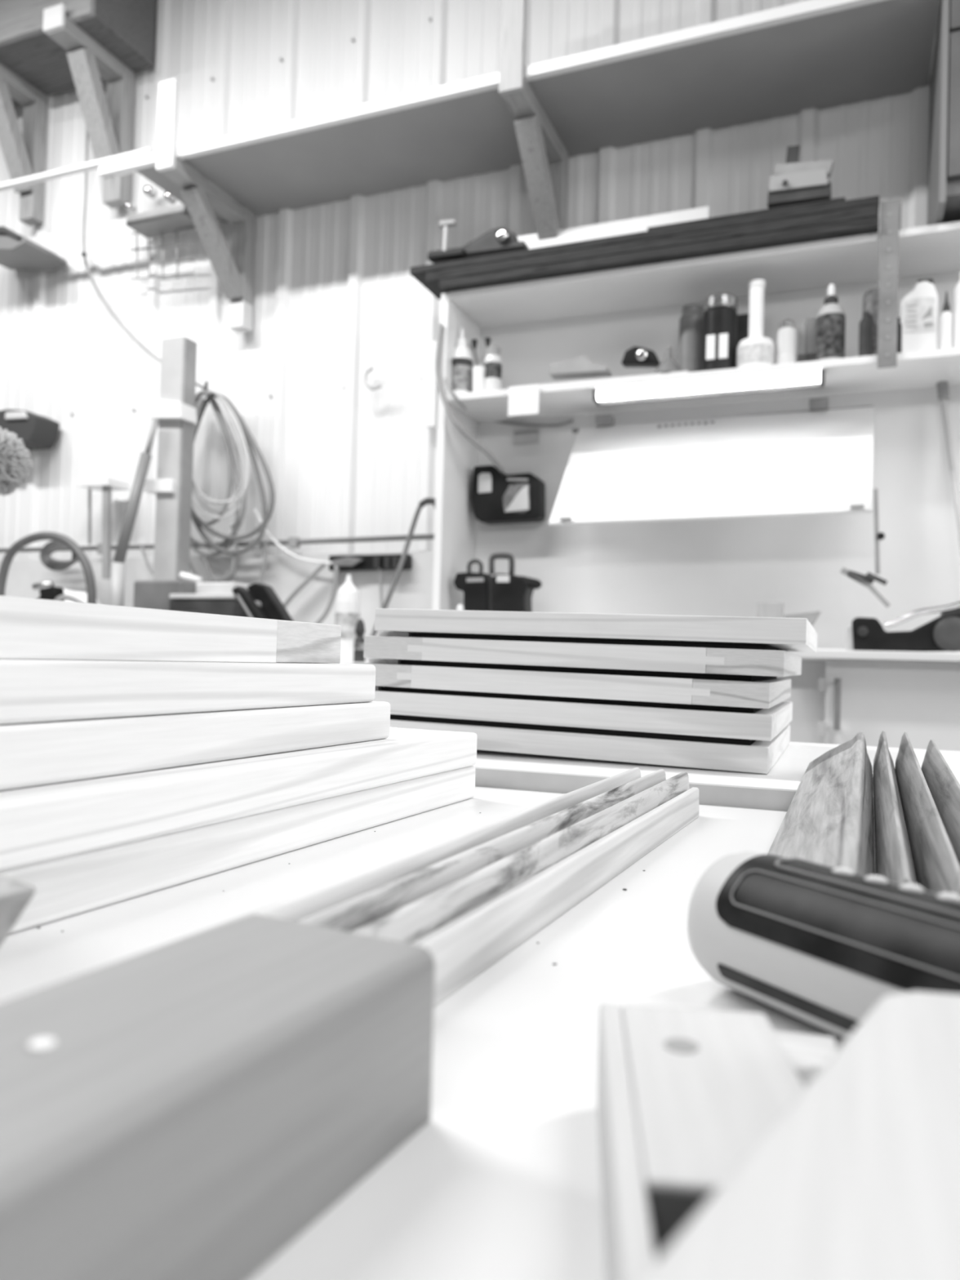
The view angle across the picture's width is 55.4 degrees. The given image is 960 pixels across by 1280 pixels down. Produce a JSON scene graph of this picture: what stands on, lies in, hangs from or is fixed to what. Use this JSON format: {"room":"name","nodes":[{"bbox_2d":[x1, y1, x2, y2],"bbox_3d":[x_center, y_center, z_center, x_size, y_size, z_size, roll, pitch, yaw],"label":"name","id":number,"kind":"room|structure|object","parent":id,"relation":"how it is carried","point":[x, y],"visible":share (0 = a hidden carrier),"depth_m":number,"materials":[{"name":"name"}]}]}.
{"room":"woodworking shop","nodes":[
{"label":"woodworking shop","id":0,"kind":"room"},
{"bbox_2d":[0,0,930,560],"bbox_3d":[-0.091,-1.593,3.538,9.497,5.200,0.080,1,-1,22],"label":"wall","id":1,"kind":"structure","parent":0,"point":[335,296],"depth_m":3.75,"materials":[{"name":"white paint"}]},
{"bbox_2d":[0,62,48,226],"bbox_3d":[-2.165,-2.273,4.145,0.090,0.607,0.392,1,-1,22],"label":"bracket","id":2,"kind":"object","parent":1,"relation":"attached to","point":[24,153],"visible":1,"depth_m":4.25,"materials":[{"name":"wood"}]},
{"bbox_2d":[0,408,59,450],"bbox_3d":[-2.103,-0.969,4.202,0.294,0.166,0.155,1,-1,22],"label":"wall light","id":3,"kind":"object","parent":1,"relation":"attached to","point":[37,432],"visible":0.94,"depth_m":4.14,"materials":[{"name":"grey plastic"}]},
{"bbox_2d":[0,226,67,271],"bbox_3d":[-2.127,-1.793,4.185,0.375,0.140,0.255,1,-1,22],"label":"wall fixture","id":4,"kind":"object","parent":1,"relation":"attached to","point":[17,252],"visible":1,"depth_m":4.13,"materials":[{"name":"grey plastic"}]},
{"bbox_2d":[0,0,155,105],"bbox_3d":[-2.282,-3.057,4.231,1.665,0.965,0.365,1,-1,22],"label":"shelf","id":5,"kind":"object","parent":1,"relation":"attached to","point":[126,28],"visible":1,"depth_m":3.95,"materials":[{"name":"wood"}]},
{"bbox_2d":[42,3,133,208],"bbox_3d":[-1.691,-2.282,3.943,0.104,0.644,0.407,1,-1,22],"label":"bracket","id":6,"kind":"object","parent":1,"relation":"attached to","point":[108,120],"visible":0.8,"depth_m":3.98,"materials":[{"name":"white wood"}]},
{"bbox_2d":[77,476,129,578],"bbox_3d":[-1.651,-0.480,3.982,0.182,0.436,0.130,1,-1,22],"label":"metal frame","id":7,"kind":"object","parent":1,"relation":"attached to","point":[106,485],"visible":0.99,"depth_m":3.92,"materials":[{"name":"white metal"}]},
{"bbox_2d":[80,126,204,389],"bbox_3d":[-1.476,-1.714,3.978,0.802,1.345,0.026,1,-1,29],"label":"cord","id":8,"kind":"object","parent":1,"relation":"hanging from","point":[83,254],"visible":0.89,"depth_m":4.15,"materials":[{"name":"grey plastic"}]},
{"bbox_2d":[124,178,195,279],"bbox_3d":[-1.385,-1.796,3.939,0.383,0.458,0.130,1,-1,22],"label":"wire rack","id":9,"kind":"object","parent":1,"relation":"attached to","point":[162,214],"visible":0.86,"depth_m":3.94,"materials":[{"name":"metal"}]},
{"bbox_2d":[155,78,255,333],"bbox_3d":[-1.077,-1.687,3.618,0.076,0.766,0.510,1,-1,22],"label":"bracket","id":10,"kind":"object","parent":1,"relation":"attached to","point":[202,196],"visible":1,"depth_m":3.63,"materials":[{"name":"wood"}]},
{"bbox_2d":[98,0,939,222],"bbox_3d":[-0.027,-1.798,3.221,2.928,0.052,0.509,1,-1,22],"label":"shelf board","id":11,"kind":"object","parent":10,"relation":"on","point":[882,49],"depth_m":3.03,"materials":[{"name":"wood"}]},
{"bbox_3d":[-0.100,-1.838,3.064,2.870,0.015,0.040,1,-1,22],"label":"trim strip","id":12,"kind":"object","parent":11,"relation":"on","visible":0},
{"bbox_2d":[0,147,154,191],"bbox_3d":[-1.758,-1.918,3.766,1.024,0.017,0.030,1,-1,22],"label":"trim strip","id":13,"kind":"object","parent":12,"relation":"on","point":[93,165],"visible":0.89,"depth_m":3.72,"materials":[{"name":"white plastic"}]},
{"bbox_2d":[204,380,208,391],"bbox_3d":[-1.140,-1.056,3.797,0.014,0.076,0.242,2,-1,-18],"label":"wall hook","id":14,"kind":"object","parent":1,"relation":"attached to","point":[206,385],"visible":0.96,"depth_m":3.69,"materials":[{"name":"grey metal"}]},
{"bbox_2d":[189,390,246,582],"bbox_3d":[-1.128,-0.637,3.771,0.390,0.808,0.053,1,-1,25],"label":"coiled hose","id":15,"kind":"object","parent":14,"relation":"hanging from","point":[229,445],"visible":0.52,"depth_m":3.73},
{"bbox_2d":[191,390,249,519],"bbox_3d":[-1.071,-0.755,3.697,0.353,0.534,0.061,1,-1,22],"label":"coiled hose","id":16,"kind":"object","parent":14,"relation":"hanging from","point":[245,468],"visible":0.77,"depth_m":3.66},
{"bbox_2d":[191,392,275,555],"bbox_3d":[-1.026,-0.680,3.706,0.469,0.671,0.043,1,-1,24],"label":"coiled hose","id":17,"kind":"object","parent":14,"relation":"hanging from","point":[250,441],"visible":0.69,"depth_m":3.66,"materials":[{"name":"rubber"}]},
{"bbox_2d":[0,551,434,661],"bbox_3d":[-1.537,-0.150,3.974,3.140,0.422,0.093,1,-1,22],"label":"panel","id":18,"kind":"object","parent":1,"relation":"attached to","point":[284,573],"depth_m":3.66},
{"bbox_2d":[315,565,339,623],"bbox_3d":[-0.617,-0.153,3.564,0.143,0.273,0.020,1,-1,22],"label":"hose","id":19,"kind":"object","parent":18,"relation":"hanging from","point":[335,580],"visible":0.79,"depth_m":3.54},
{"bbox_2d":[0,533,434,554],"bbox_3d":[-1.310,-0.398,3.899,2.495,0.049,0.030,1,-1,22],"label":"conduit","id":20,"kind":"object","parent":1,"relation":"attached to","point":[292,542],"visible":0.48,"depth_m":3.65,"materials":[{"name":"metal"}]},
{"bbox_2d":[40,540,78,571],"bbox_3d":[-1.832,-0.373,3.993,0.309,0.138,0.076,1,-1,22],"label":"wheel","id":21,"kind":"object","parent":20,"relation":"attached to","point":[52,546],"visible":0.73,"depth_m":3.99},
{"bbox_2d":[424,340,438,428],"bbox_3d":[-0.181,-0.971,3.473,0.041,0.323,0.030,1,-1,22],"label":"strip","id":22,"kind":"object","parent":1,"relation":"attached to","point":[432,389],"visible":0.71,"depth_m":3.46,"materials":[{"name":"white plastic"}]},
{"bbox_2d":[498,0,568,240],"bbox_3d":[0.194,-1.820,3.103,0.078,1.050,0.509,1,-1,22],"label":"bracket","id":23,"kind":"object","parent":1,"relation":"attached to","point":[544,157],"visible":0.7,"depth_m":3.04,"materials":[{"name":"wood"}]},
{"bbox_2d":[928,0,959,225],"bbox_3d":[1.532,-1.766,2.589,0.428,1.206,0.440,1,-1,22],"label":"upper cabinet","id":24,"kind":"object","parent":1,"relation":"attached to","point":[944,180],"visible":0.95,"depth_m":2.46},
{"bbox_3d":[-0.957,0.978,1.007,9.500,0.100,5.600,1,-1,22],"label":"floor","id":25,"kind":"structure","parent":0,"visible":0},
{"bbox_2d":[0,426,33,496],"bbox_3d":[-0.948,0.268,1.730,0.138,1.353,0.136,1,-1,22],"label":"fluffy duster","id":26,"kind":"object","parent":25,"relation":"on","point":[15,463],"visible":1,"depth_m":1.73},
{"bbox_2d":[339,661,368,663],"bbox_3d":[-1.715,0.508,3.675,3.260,0.915,0.735,1,-1,22],"label":"bench","id":27,"kind":"object","parent":25,"relation":"on","point":[341,662],"visible":0.02,"depth_m":2.76,"materials":[{"name":"white wood"}]},
{"bbox_2d":[0,531,96,604],"bbox_3d":[-1.663,-0.221,3.497,0.510,0.389,0.033,1,-1,22],"label":"hose","id":28,"kind":"object","parent":27,"relation":"on","point":[24,541],"visible":0.84,"depth_m":3.47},
{"bbox_2d":[31,581,83,602],"bbox_3d":[-1.617,-0.141,3.517,0.305,0.172,0.064,1,-1,22],"label":"clamp","id":29,"kind":"object","parent":27,"relation":"on","point":[47,590],"visible":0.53,"depth_m":3.52,"materials":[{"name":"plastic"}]},
{"bbox_2d":[109,336,197,606],"bbox_3d":[-1.281,-0.570,3.565,0.214,1.261,0.247,1,-1,22],"label":"stand","id":30,"kind":"object","parent":27,"relation":"on","point":[175,413],"visible":0.8,"depth_m":3.60,"materials":[{"name":"grey paint"}]},
{"bbox_2d":[133,579,249,616],"bbox_3d":[-1.033,-0.076,3.343,0.472,0.276,0.220,1,-1,22],"label":"machine","id":31,"kind":"object","parent":27,"relation":"on","point":[209,597],"visible":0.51,"depth_m":3.29,"materials":[{"name":"plastic"}]},
{"bbox_2d":[231,582,293,621],"bbox_3d":[-0.714,-0.101,3.022,0.242,0.181,0.115,1,-1,22],"label":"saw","id":32,"kind":"object","parent":27,"relation":"on","point":[261,601],"visible":0.68,"depth_m":3.02,"materials":[{"name":"black plastic"}]},
{"bbox_2d":[334,574,359,662],"bbox_3d":[-0.437,-0.072,3.013,0.083,0.287,0.083,1,-1,22],"label":"glue bottle","id":33,"kind":"object","parent":27,"relation":"on","point":[347,615],"visible":0.79,"depth_m":2.98,"materials":[{"name":"white plastic"}]},
{"bbox_2d":[353,618,364,662],"bbox_3d":[-0.370,0.002,2.810,0.038,0.133,0.038,1,-1,22],"label":"bottle","id":34,"kind":"object","parent":27,"relation":"on","point":[358,644],"visible":0.79,"depth_m":2.80,"materials":[{"name":"grey plastic"}]},
{"bbox_2d":[370,497,435,635],"bbox_3d":[-0.252,-0.250,3.149,0.083,0.544,0.396,1,-1,22],"label":"rod","id":35,"kind":"object","parent":27,"relation":"on","point":[425,501],"visible":0.61,"depth_m":3.19,"materials":[{"name":"grey metal"}]},
{"bbox_2d":[0,730,959,1279],"bbox_3d":[-0.072,0.493,0.375,1.900,0.892,1.370,1,-1,22],"label":"work table","id":36,"kind":"object","parent":25,"relation":"on","point":[502,1180],"depth_m":0.24,"materials":[{"name":"white laminate"}]},
{"bbox_2d":[0,874,35,946],"bbox_3d":[-0.137,0.065,0.197,0.099,0.034,0.068,1,-1,22],"label":"wood block","id":37,"kind":"object","parent":36,"relation":"on","point":[15,895],"visible":1,"depth_m":0.18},
{"bbox_2d":[0,595,341,663],"bbox_3d":[-0.336,-0.009,0.272,0.340,0.019,0.560,1,-1,23],"label":"wooden board","id":38,"kind":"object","parent":36,"relation":"on","point":[30,628],"depth_m":0.34,"materials":[{"name":"white wood"}]},
{"bbox_2d":[0,658,375,724],"bbox_3d":[-0.320,0.011,0.285,0.340,0.019,0.560,1,-1,23],"label":"wooden board","id":39,"kind":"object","parent":36,"relation":"on","point":[32,690],"depth_m":0.33,"materials":[{"name":"white wood"}]},
{"bbox_2d":[0,701,390,791],"bbox_3d":[-0.315,0.031,0.297,0.340,0.019,0.560,1,-1,24],"label":"wooden board","id":40,"kind":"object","parent":36,"relation":"on","point":[44,753],"depth_m":0.33,"materials":[{"name":"white wood"}]},
{"bbox_2d":[0,913,435,1279],"bbox_3d":[-0.081,0.066,0.065,0.042,0.031,0.240,1,-1,27],"label":"timber beam","id":41,"kind":"structure","parent":36,"relation":"on","point":[188,1108],"depth_m":0.12,"materials":[{"name":"grey wood"}]},
{"bbox_2d":[0,765,475,933],"bbox_3d":[-0.282,0.072,0.343,0.340,0.019,0.600,1,-1,25],"label":"wooden board","id":42,"kind":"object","parent":36,"relation":"on","point":[66,886],"depth_m":0.34,"materials":[{"name":"white wood"}]},
{"bbox_2d":[0,727,477,871],"bbox_3d":[-0.279,0.052,0.338,0.340,0.019,0.600,1,-1,24],"label":"wooden board","id":43,"kind":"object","parent":36,"relation":"on","point":[38,824],"depth_m":0.33,"materials":[{"name":"white wood"}]},
{"bbox_2d":[596,1003,804,1279],"bbox_3d":[0.032,0.076,0.124,0.030,0.020,0.088,1,-1,6],"label":"block","id":44,"kind":"object","parent":36,"relation":"on","point":[684,1095],"visible":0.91,"depth_m":0.13,"materials":[{"name":"grey paint"}]},
{"bbox_2d":[473,742,959,820],"bbox_3d":[0.324,0.100,0.663,0.950,0.012,0.360,1,-1,21],"label":"workbench edge","id":45,"kind":"object","parent":36,"relation":"on","point":[775,789],"visible":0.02,"depth_m":0.59,"materials":[{"name":"grey wood"}]},
{"bbox_2d":[380,686,762,713],"bbox_3d":[0.100,0.046,0.779,0.280,0.005,0.255,2,-1,22],"label":"sheet","id":46,"kind":"object","parent":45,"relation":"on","point":[642,704],"visible":0.36,"depth_m":0.65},
{"bbox_2d":[354,662,791,708],"bbox_3d":[0.095,0.035,0.779,0.310,0.018,0.270,2,-1,22],"label":"wooden board","id":47,"kind":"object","parent":46,"relation":"on","point":[762,694],"depth_m":0.65,"materials":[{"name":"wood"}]},
{"bbox_2d":[363,635,801,676],"bbox_3d":[0.103,0.014,0.776,0.310,0.018,0.270,2,-1,22],"label":"wooden board","id":48,"kind":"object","parent":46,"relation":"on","point":[772,663],"depth_m":0.64,"materials":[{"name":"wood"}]},
{"bbox_2d":[400,659,777,681],"bbox_3d":[0.107,0.025,0.774,0.260,0.005,0.255,2,-1,22],"label":"sheet","id":49,"kind":"object","parent":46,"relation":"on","point":[424,663],"visible":0.64,"depth_m":0.65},
{"bbox_2d":[411,632,782,650],"bbox_3d":[0.115,0.004,0.770,0.260,0.005,0.255,2,-1,22],"label":"sheet","id":50,"kind":"object","parent":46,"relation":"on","point":[642,642],"visible":0.43,"depth_m":0.65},
{"bbox_2d":[374,608,817,652],"bbox_3d":[0.115,-0.007,0.774,0.315,0.018,0.270,2,-1,22],"label":"wooden board","id":51,"kind":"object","parent":50,"relation":"on","point":[787,634],"depth_m":0.64,"materials":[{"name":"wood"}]},
{"bbox_2d":[390,714,755,745],"bbox_3d":[0.096,0.068,0.776,0.280,0.005,0.255,2,-1,22],"label":"sheet","id":52,"kind":"object","parent":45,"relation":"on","point":[419,718],"visible":0.21,"depth_m":0.65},
{"bbox_2d":[373,689,792,741],"bbox_3d":[0.088,0.056,0.785,0.330,0.018,0.270,2,-1,22],"label":"wooden board","id":53,"kind":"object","parent":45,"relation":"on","point":[765,724],"depth_m":0.65,"materials":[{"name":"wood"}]},
{"bbox_2d":[390,719,790,773],"bbox_3d":[0.084,0.077,0.781,0.330,0.018,0.270,2,-1,22],"label":"wooden board","id":54,"kind":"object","parent":45,"relation":"on","point":[759,757],"depth_m":0.63,"materials":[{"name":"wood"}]},
{"bbox_2d":[640,991,959,1279],"bbox_3d":[0.099,0.060,0.073,0.228,0.012,0.133,1,-1,9],"label":"board","id":55,"kind":"object","parent":36,"relation":"on","point":[858,1178],"visible":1,"depth_m":0.09,"materials":[{"name":"wood"}]},
{"bbox_2d":[773,1031,836,1087],"bbox_3d":[0.052,0.080,0.163,0.024,0.014,0.020,1,-1,12],"label":"wood offcut","id":56,"kind":"object","parent":36,"relation":"on","point":[807,1054],"visible":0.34,"depth_m":0.16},
{"bbox_2d":[687,851,959,1039],"bbox_3d":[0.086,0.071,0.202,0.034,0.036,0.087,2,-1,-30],"label":"power tool","id":57,"kind":"object","parent":36,"relation":"on","point":[820,945],"visible":0.9,"depth_m":0.20,"materials":[{"name":"grey plastic"}]},
{"bbox_2d":[777,648,959,743],"bbox_3d":[0.919,0.524,2.706,2.330,0.988,0.495,1,-1,22],"label":"countertop","id":58,"kind":"structure","parent":25,"relation":"on","point":[808,703],"depth_m":2.50,"materials":[{"name":"white wood"}]},
{"bbox_2d":[488,552,542,612],"bbox_3d":[0.115,-0.139,3.059,0.184,0.306,0.082,1,-1,22],"label":"tool case","id":59,"kind":"object","parent":58,"relation":"on","point":[510,592],"visible":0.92,"depth_m":3.03,"materials":[{"name":"black plastic"}]},
{"bbox_2d":[432,221,959,648],"bbox_3d":[0.964,-0.565,2.823,2.275,1.192,0.318,1,-1,22],"label":"hutch","id":60,"kind":"object","parent":58,"relation":"on","point":[708,567],"visible":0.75,"depth_m":3.00,"materials":[{"name":"white wood"}]},
{"bbox_2d":[451,327,472,394],"bbox_3d":[-0.065,-0.958,3.171,0.080,0.256,0.080,1,-1,22],"label":"squeeze bottle","id":61,"kind":"object","parent":60,"relation":"on","point":[462,362],"visible":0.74,"depth_m":3.14,"materials":[{"name":"white plastic"}]},
{"bbox_2d":[472,365,485,391],"bbox_3d":[-0.002,-0.880,3.122,0.048,0.100,0.048,1,-1,22],"label":"cup","id":62,"kind":"object","parent":60,"relation":"on","point":[478,371],"visible":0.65,"depth_m":3.10,"materials":[{"name":"white plastic"}]},
{"bbox_2d":[435,323,545,524],"bbox_3d":[0.040,-0.745,3.171,0.313,0.646,0.309,1,-1,22],"label":"charger","id":63,"kind":"object","parent":60,"relation":"hanging from","point":[497,497],"visible":1,"depth_m":3.21,"materials":[{"name":"black plastic"}]},
{"bbox_2d":[484,345,502,391],"bbox_3d":[0.044,-0.915,3.125,0.061,0.174,0.061,1,-1,22],"label":"bottle","id":64,"kind":"object","parent":60,"relation":"on","point":[493,362],"visible":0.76,"depth_m":3.10,"materials":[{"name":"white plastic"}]},
{"bbox_2d":[507,384,539,416],"bbox_3d":[0.142,-0.782,2.981,0.106,0.097,0.006,1,-1,22],"label":"card","id":65,"kind":"object","parent":60,"relation":"hanging from","point":[523,400],"visible":1,"depth_m":2.98,"materials":[{"name":"paper"}]},
{"bbox_2d":[513,429,539,444],"bbox_3d":[0.166,-0.733,3.298,0.095,0.046,0.015,1,-1,22],"label":"plate","id":66,"kind":"object","parent":60,"relation":"attached to","point":[526,437],"visible":1,"depth_m":3.29,"materials":[{"name":"grey paint"}]},
{"bbox_2d":[516,206,709,248],"bbox_3d":[0.423,-1.306,3.167,0.723,0.273,0.020,1,-1,22],"label":"sheet","id":67,"kind":"object","parent":60,"relation":"on","point":[637,224],"visible":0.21,"depth_m":3.14,"materials":[{"name":"paper"}]},
{"bbox_2d":[539,370,688,386],"bbox_3d":[0.448,-0.828,2.990,0.490,0.016,0.160,1,-1,22],"label":"flat tray","id":68,"kind":"object","parent":60,"relation":"on","point":[682,371],"visible":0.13,"depth_m":2.91,"materials":[{"name":"grey plastic"}]},
{"bbox_2d":[549,355,611,379],"bbox_3d":[0.332,-0.899,3.018,0.199,0.058,0.060,1,-1,22],"label":"block","id":69,"kind":"object","parent":68,"relation":"on","point":[581,366],"visible":1,"depth_m":3.00,"materials":[{"name":"grey paint"}]},
{"bbox_2d":[621,346,660,367],"bbox_3d":[0.517,-0.908,2.928,0.123,0.064,0.067,1,-1,22],"label":"fittings","id":70,"kind":"object","parent":68,"relation":"on","point":[634,357],"visible":0.97,"depth_m":2.92,"materials":[{"name":"black plastic"}]},
{"bbox_2d":[653,346,680,373],"bbox_3d":[0.595,-0.880,2.888,0.090,0.091,0.090,1,-1,22],"label":"funnel","id":71,"kind":"object","parent":68,"relation":"on","point":[668,364],"visible":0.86,"depth_m":2.86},
{"bbox_2d":[444,368,825,426],"bbox_3d":[0.492,-0.814,3.004,1.209,0.119,0.336,1,-1,22],"label":"tube light","id":72,"kind":"object","parent":60,"relation":"attached to","point":[814,379],"visible":0.93,"depth_m":2.81,"materials":[{"name":"grey plastic"}]},
{"bbox_2d":[596,371,820,401],"bbox_3d":[0.689,-0.777,2.805,0.669,0.032,0.032,1,-1,22],"label":"diffuser","id":73,"kind":"object","parent":72,"relation":"attached to","point":[804,380],"depth_m":2.79,"materials":[{"name":"plastic"}]},
{"bbox_2d":[439,216,879,293],"bbox_3d":[0.517,-1.188,2.890,1.363,0.030,0.135,1,-1,22],"label":"board","id":74,"kind":"object","parent":60,"relation":"on","point":[871,224],"visible":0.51,"depth_m":2.80,"materials":[{"name":"wood"}]},
{"bbox_2d":[425,204,878,295],"bbox_3d":[0.502,-1.220,2.924,1.412,0.032,0.185,1,-1,22],"label":"board","id":75,"kind":"object","parent":74,"relation":"on","point":[432,278],"visible":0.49,"depth_m":2.81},
{"bbox_2d":[409,195,879,299],"bbox_3d":[0.486,-1.249,2.959,1.475,0.026,0.235,1,-1,22],"label":"board","id":76,"kind":"object","parent":75,"relation":"on","point":[418,273],"visible":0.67,"depth_m":2.82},
{"bbox_2d":[427,219,466,262],"bbox_3d":[-0.110,-1.371,3.128,0.134,0.136,0.040,1,-1,22],"label":"clamp","id":77,"kind":"object","parent":76,"relation":"on","point":[445,255],"visible":1,"depth_m":3.12,"materials":[{"name":"metal"}]},
{"bbox_2d":[429,227,528,263],"bbox_3d":[-0.011,-1.361,3.135,0.354,0.077,0.071,1,-1,22],"label":"plane","id":78,"kind":"object","parent":76,"relation":"on","point":[499,240],"visible":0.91,"depth_m":3.10,"materials":[{"name":"grey metal"}]},
{"bbox_2d":[647,196,845,231],"bbox_3d":[0.808,-1.271,2.793,0.575,0.028,0.100,1,-1,22],"label":"board","id":79,"kind":"object","parent":76,"relation":"on","point":[839,199],"visible":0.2,"depth_m":2.74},
{"bbox_2d":[767,145,833,208],"bbox_3d":[0.963,-1.403,2.744,0.184,0.194,0.101,1,-1,22],"label":"box","id":80,"kind":"object","parent":79,"relation":"on","point":[793,182],"visible":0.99,"depth_m":2.72,"materials":[{"name":"grey plastic"}]},
{"bbox_2d":[678,303,702,372],"bbox_3d":[0.689,-0.948,2.971,0.083,0.268,0.083,1,-1,22],"label":"can","id":81,"kind":"object","parent":60,"relation":"on","point":[691,322],"visible":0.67,"depth_m":2.94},
{"bbox_2d":[445,346,959,422],"bbox_3d":[0.979,-0.798,2.815,2.248,0.022,0.300,1,-1,22],"label":"shelf","id":82,"kind":"object","parent":60,"relation":"attached to","point":[916,372],"depth_m":2.88,"materials":[{"name":"white wood"}]},
{"bbox_2d":[448,221,959,328],"bbox_3d":[0.989,-1.150,2.822,2.248,0.022,0.300,1,-1,22],"label":"shelf","id":83,"kind":"object","parent":60,"relation":"attached to","point":[932,251],"depth_m":2.91,"materials":[{"name":"white wood"}]},
{"bbox_2d":[548,396,874,525],"bbox_3d":[0.715,-0.555,2.853,0.947,0.410,0.303,1,-1,22],"label":"panel","id":84,"kind":"object","parent":60,"relation":"attached to","point":[818,460],"visible":1,"depth_m":2.83,"materials":[{"name":"plastic"}]},
{"bbox_2d":[873,488,884,573],"bbox_3d":[1.103,-0.301,2.527,0.032,0.237,0.020,1,-1,22],"label":"hanging rod","id":85,"kind":"object","parent":84,"relation":"hanging from","point":[878,535],"visible":1,"depth_m":2.53,"materials":[{"name":"grey paint"}]},
{"bbox_2d":[840,567,890,608],"bbox_3d":[1.067,-0.146,2.529,0.131,0.114,0.034,1,-1,22],"label":"pliers","id":86,"kind":"object","parent":85,"relation":"hanging from","point":[865,580],"visible":1,"depth_m":2.52,"materials":[{"name":"grey paint"}]},
{"bbox_2d":[702,293,737,371],"bbox_3d":[0.745,-0.938,2.839,0.104,0.246,0.106,1,-1,22],"label":"jar","id":87,"kind":"object","parent":60,"relation":"on","point":[719,338],"visible":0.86,"depth_m":2.79,"materials":[{"name":"plastic"}]},
{"bbox_2d":[736,313,748,350],"bbox_3d":[0.853,-0.981,2.954,0.058,0.130,0.050,1,-1,22],"label":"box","id":88,"kind":"object","parent":60,"relation":"on","point":[742,319],"visible":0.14,"depth_m":2.93,"materials":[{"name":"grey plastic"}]},
{"bbox_2d":[736,279,774,368],"bbox_3d":[0.843,-0.954,2.789,0.112,0.280,0.112,1,-1,22],"label":"bottle","id":89,"kind":"object","parent":60,"relation":"on","point":[757,349],"visible":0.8,"depth_m":2.77,"materials":[{"name":"white plastic"}]},
{"bbox_2d":[776,319,795,364],"bbox_3d":[0.924,-0.888,2.754,0.056,0.151,0.056,1,-1,22],"label":"bottle","id":90,"kind":"object","parent":60,"relation":"on","point":[786,334],"visible":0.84,"depth_m":2.73,"materials":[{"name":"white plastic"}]},
{"bbox_2d":[797,321,806,362],"bbox_3d":[0.997,-0.913,2.822,0.022,0.099,0.120,1,-1,22],"label":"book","id":91,"kind":"object","parent":60,"relation":"on","point":[802,356],"visible":0.71,"depth_m":2.77,"materials":[{"name":"paper"}]},
{"bbox_2d":[805,317,817,361],"bbox_3d":[1.025,-0.916,2.811,0.035,0.106,0.120,1,-1,22],"label":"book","id":92,"kind":"object","parent":60,"relation":"on","point":[811,335],"visible":0.57,"depth_m":2.76,"materials":[{"name":"paper"}]},
{"bbox_2d":[815,284,845,360],"bbox_3d":[1.040,-0.932,2.708,0.081,0.245,0.081,1,-1,22],"label":"bottle","id":93,"kind":"object","parent":60,"relation":"on","point":[831,317],"visible":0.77,"depth_m":2.68,"materials":[{"name":"grey plastic"}]},
{"bbox_2d":[858,311,872,356],"bbox_3d":[1.124,-0.882,2.661,0.037,0.146,0.037,1,-1,22],"label":"bottle","id":94,"kind":"object","parent":60,"relation":"on","point":[865,325],"visible":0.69,"depth_m":2.65,"materials":[{"name":"grey plastic"}]},
{"bbox_2d":[862,287,878,355],"bbox_3d":[1.163,-0.922,2.690,0.068,0.230,0.068,1,-1,22],"label":"bottle","id":95,"kind":"object","parent":60,"relation":"on","point":[870,298],"visible":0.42,"depth_m":2.66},
{"bbox_2d":[877,199,901,368],"bbox_3d":[1.209,-1.001,2.708,0.055,0.472,0.298,1,-1,22],"label":"steel angle","id":96,"kind":"object","parent":60,"relation":"on","point":[890,210],"visible":1,"depth_m":2.57,"materials":[{"name":"grey paint"}]},
{"bbox_2d":[899,278,938,352],"bbox_3d":[1.266,-0.920,2.636,0.100,0.229,0.082,1,-1,22],"label":"jug","id":97,"kind":"object","parent":60,"relation":"on","point":[918,309],"visible":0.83,"depth_m":2.60,"materials":[{"name":"plastic"}]},
{"bbox_2d":[906,305,933,327],"bbox_3d":[1.251,-0.921,2.598,0.068,0.069,0.001,1,-1,22],"label":"print","id":98,"kind":"object","parent":97,"relation":"attached to","point":[917,316],"depth_m":2.60},
{"bbox_2d":[939,291,952,349],"bbox_3d":[1.313,-0.894,2.573,0.033,0.177,0.033,1,-1,22],"label":"bottle","id":99,"kind":"object","parent":60,"relation":"on","point":[946,317],"visible":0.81,"depth_m":2.56,"materials":[{"name":"white plastic"}]},
{"bbox_2d":[952,277,959,347],"bbox_3d":[1.356,-0.918,2.557,0.055,0.227,0.055,1,-1,22],"label":"bottle","id":100,"kind":"object","parent":60,"relation":"on","point":[956,342],"visible":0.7,"depth_m":2.55,"materials":[{"name":"plastic"}]},
{"bbox_2d":[756,602,783,617],"bbox_3d":[0.843,-0.041,2.656,0.070,0.133,0.050,1,-1,22],"label":"block","id":101,"kind":"object","parent":58,"relation":"on","point":[763,609],"visible":0.44,"depth_m":2.63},
{"bbox_2d":[801,648,959,662],"bbox_3d":[0.933,0.046,2.716,2.330,0.033,0.495,1,-1,22],"label":"countertop","id":102,"kind":"structure","parent":58,"relation":"on","point":[817,649],"depth_m":2.45,"materials":[{"name":"white wood"}]},
{"bbox_2d":[936,381,959,545],"bbox_3d":[1.410,-0.369,2.697,0.032,0.825,0.148,2,-1,-27],"label":"leaning pole","id":103,"kind":"object","parent":58,"relation":"on","point":[943,392],"visible":1,"depth_m":2.73,"materials":[{"name":"grey plastic"}]},
{"bbox_2d":[787,649,959,751],"bbox_3d":[1.417,0.527,2.005,1.479,0.977,0.415,1,-1,22],"label":"bench","id":104,"kind":"object","parent":25,"relation":"on","point":[917,694],"visible":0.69,"depth_m":2.04,"materials":[{"name":"white wood"}]},
{"bbox_2d":[845,601,959,651],"bbox_3d":[1.010,-0.034,2.146,0.278,0.129,0.147,1,-1,22],"label":"plane","id":105,"kind":"object","parent":104,"relation":"on","point":[941,633],"visible":0.91,"depth_m":2.10,"materials":[{"name":"black plastic"}]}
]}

